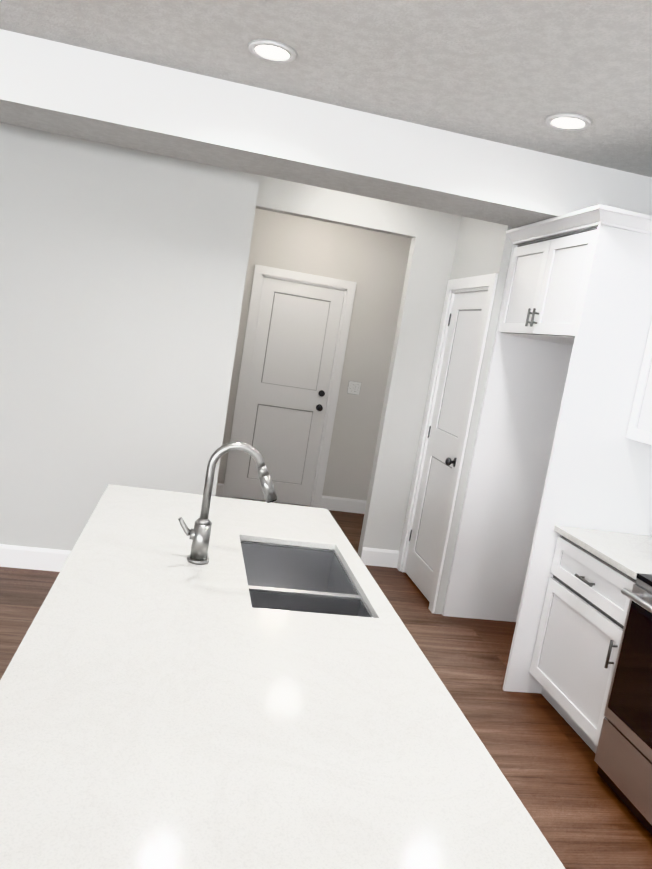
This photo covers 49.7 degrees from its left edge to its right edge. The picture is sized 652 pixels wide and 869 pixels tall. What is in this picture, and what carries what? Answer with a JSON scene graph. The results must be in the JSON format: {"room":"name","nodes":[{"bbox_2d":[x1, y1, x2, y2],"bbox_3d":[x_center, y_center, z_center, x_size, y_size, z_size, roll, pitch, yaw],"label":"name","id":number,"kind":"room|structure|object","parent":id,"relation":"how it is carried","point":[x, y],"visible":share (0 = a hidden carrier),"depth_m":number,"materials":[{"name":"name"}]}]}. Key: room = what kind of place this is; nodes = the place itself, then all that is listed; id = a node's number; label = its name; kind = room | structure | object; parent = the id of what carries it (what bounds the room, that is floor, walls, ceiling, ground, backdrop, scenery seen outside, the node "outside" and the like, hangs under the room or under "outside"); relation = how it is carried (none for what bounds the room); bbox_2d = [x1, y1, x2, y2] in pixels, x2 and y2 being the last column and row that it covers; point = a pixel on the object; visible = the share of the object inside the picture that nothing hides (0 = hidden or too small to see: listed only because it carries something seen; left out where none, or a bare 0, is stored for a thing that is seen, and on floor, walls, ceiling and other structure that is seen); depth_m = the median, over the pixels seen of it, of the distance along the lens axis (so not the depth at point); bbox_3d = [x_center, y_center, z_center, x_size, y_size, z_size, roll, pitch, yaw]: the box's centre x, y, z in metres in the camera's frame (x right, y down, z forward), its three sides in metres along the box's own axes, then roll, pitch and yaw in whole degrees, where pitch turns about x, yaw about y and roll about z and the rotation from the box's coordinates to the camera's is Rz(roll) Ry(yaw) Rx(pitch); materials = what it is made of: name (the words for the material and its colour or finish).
{"room":"kitchen","nodes":[
{"label":"kitchen","id":0,"kind":"room"},
{"bbox_2d":[0,122,259,550],"bbox_3d":[-3.468,-0.980,5.116,5.470,2.760,2.780,8,8,-11],"label":"wall","id":1,"kind":"structure","parent":0,"point":[123,271],"depth_m":4.14,"materials":[{"name":"grey paint"}]},
{"bbox_2d":[0,544,70,571],"bbox_3d":[-3.426,0.532,3.937,5.484,0.135,0.014,8,8,-11],"label":"baseboard","id":2,"kind":"structure","parent":1,"relation":"attached to","point":[24,557],"depth_m":4.26,"materials":[{"name":"white paint"}]},
{"bbox_2d":[217,208,411,500],"bbox_3d":[0.092,-0.636,6.781,2.190,2.760,0.110,8,8,-11],"label":"wall","id":3,"kind":"structure","parent":0,"point":[373,264],"depth_m":6.65,"materials":[{"name":"white paint"}]},
{"bbox_2d":[222,264,356,507],"bbox_3d":[-0.359,-0.417,6.702,0.960,2.210,0.154,8,8,-11],"label":"hall door","id":4,"kind":"structure","parent":3,"relation":"in","point":[295,343],"depth_m":6.69,"materials":[{"name":"white paint"}]},
{"bbox_2d":[320,495,366,513],"bbox_3d":[0.400,0.725,6.998,0.927,0.135,0.014,8,8,-11],"label":"baseboard","id":5,"kind":"structure","parent":3,"relation":"attached to","point":[327,502],"depth_m":6.95,"materials":[{"name":"white paint"}]},
{"bbox_2d":[347,381,360,394],"bbox_3d":[0.272,-0.449,6.782,0.124,0.126,0.009,8,8,-11],"label":"light switch","id":6,"kind":"object","parent":3,"relation":"attached to","point":[354,387],"visible":1,"depth_m":6.78,"materials":[{"name":"grey plastic"}]},
{"bbox_2d":[0,497,651,868],"bbox_3d":[-1.879,1.216,1.587,7.954,0.080,10.900,8,8,-11],"label":"floor","id":7,"kind":"structure","parent":0,"point":[540,751],"depth_m":3.36,"materials":[{"name":"brown wood"}]},
{"bbox_2d":[0,442,564,868],"bbox_3d":[-0.301,0.707,1.992,0.947,1.304,2.239,8,8,-11],"label":"kitchen island","id":8,"kind":"object","parent":7,"relation":"on","point":[206,680],"visible":1,"depth_m":1.36,"materials":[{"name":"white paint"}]},
{"bbox_2d":[178,442,277,564],"bbox_3d":[-0.301,0.213,2.184,0.294,0.390,0.068,8,8,-11],"label":"faucet","id":9,"kind":"object","parent":8,"relation":"on","point":[200,535],"depth_m":2.17,"materials":[{"name":"silver metal"}]},
{"bbox_2d":[442,224,651,692],"bbox_3d":[1.368,0.136,4.048,0.755,2.392,0.970,8,8,-11],"label":"enclosure","id":10,"kind":"object","parent":7,"relation":"on","point":[553,446],"visible":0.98,"depth_m":3.65,"materials":[{"name":"white paint"}]},
{"bbox_2d":[506,204,651,244],"bbox_3d":[1.649,-0.851,2.391,0.447,0.073,3.966,8,8,-11],"label":"crown molding","id":11,"kind":"structure","parent":10,"relation":"attached to","point":[588,217],"depth_m":3.45,"materials":[{"name":"white paint"}]},
{"bbox_2d":[529,536,636,753],"bbox_3d":[1.447,1.016,3.354,0.643,0.882,0.684,8,8,-11],"label":"base cabinet","id":12,"kind":"object","parent":7,"relation":"on","point":[581,627],"visible":0.73,"depth_m":3.28,"materials":[{"name":"white paint"}]},
{"bbox_2d":[554,525,651,579],"bbox_3d":[1.532,0.518,3.286,0.635,0.135,0.686,8,8,-11],"label":"countertop","id":13,"kind":"structure","parent":12,"relation":"on","point":[628,554],"depth_m":3.31,"materials":[{"name":"stone"}]},
{"bbox_2d":[594,573,651,834],"bbox_3d":[1.553,0.974,2.615,0.682,1.198,0.764,8,8,-11],"label":"range","id":14,"kind":"object","parent":7,"relation":"on","point":[623,758],"visible":1,"depth_m":2.81,"materials":[{"name":"silver metal"}]},
{"bbox_2d":[0,0,651,176],"bbox_3d":[-1.427,-1.579,1.190,7.994,0.120,10.920,8,8,-11],"label":"ceiling","id":15,"kind":"structure","parent":0,"point":[516,73],"depth_m":2.76,"materials":[{"name":"white paint"}]},
{"bbox_2d":[248,39,296,62],"bbox_3d":[-0.216,-1.546,2.842,0.202,0.010,0.202,8,8,-11],"label":"recessed light","id":16,"kind":"object","parent":15,"relation":"in","point":[272,51],"visible":0.98,"depth_m":2.83,"materials":[{"name":"white paint"}]},
{"bbox_2d":[0,29,651,235],"bbox_3d":[-1.826,-1.723,3.277,7.754,0.291,0.480,8,8,-11],"label":"ceiling beam","id":17,"kind":"structure","parent":15,"relation":"attached to","point":[46,85],"depth_m":3.42,"materials":[{"name":"white paint"}]},
{"bbox_2d":[545,113,591,130],"bbox_3d":[1.067,-1.375,3.099,0.202,0.010,0.202,8,8,-11],"label":"recessed light","id":18,"kind":"object","parent":15,"relation":"in","point":[568,122],"visible":0.98,"depth_m":3.09,"materials":[{"name":"white paint"}]},
{"bbox_2d":[256,175,460,558],"bbox_3d":[0.035,-0.424,5.179,1.510,2.760,0.110,8,8,-11],"label":"wall","id":19,"kind":"structure","parent":0,"point":[433,234],"depth_m":5.17,"materials":[{"name":"grey paint"}]},
{"bbox_2d":[361,547,398,567],"bbox_3d":[0.421,0.948,5.412,0.309,0.135,0.015,8,8,-11],"label":"baseboard","id":20,"kind":"structure","parent":19,"relation":"attached to","point":[369,556],"depth_m":5.40,"materials":[{"name":"white paint"}]},
{"bbox_2d":[401,216,520,613],"bbox_3d":[0.898,-0.248,4.912,0.110,2.760,0.985,8,8,-11],"label":"wall","id":21,"kind":"structure","parent":0,"point":[483,247],"depth_m":4.51,"materials":[{"name":"grey paint"}]},
{"bbox_2d":[397,273,498,612],"bbox_3d":[0.833,0.026,4.887,0.154,2.210,0.860,8,8,-11],"label":"pantry door","id":22,"kind":"structure","parent":21,"relation":"in","point":[463,333],"depth_m":4.91,"materials":[{"name":"white paint"}]},
{"bbox_3d":[2.426,0.577,0.733,0.120,2.760,7.960,8,8,-11],"label":"wall","id":23,"kind":"structure","parent":0,"visible":0},
{"bbox_2d":[626,321,651,444],"bbox_3d":[1.801,-0.390,3.181,0.388,0.992,0.686,8,8,-11],"label":"upper cabinet","id":24,"kind":"object","parent":23,"relation":"attached to","point":[640,426],"visible":1,"depth_m":3.46,"materials":[{"name":"white paint"}]}
]}

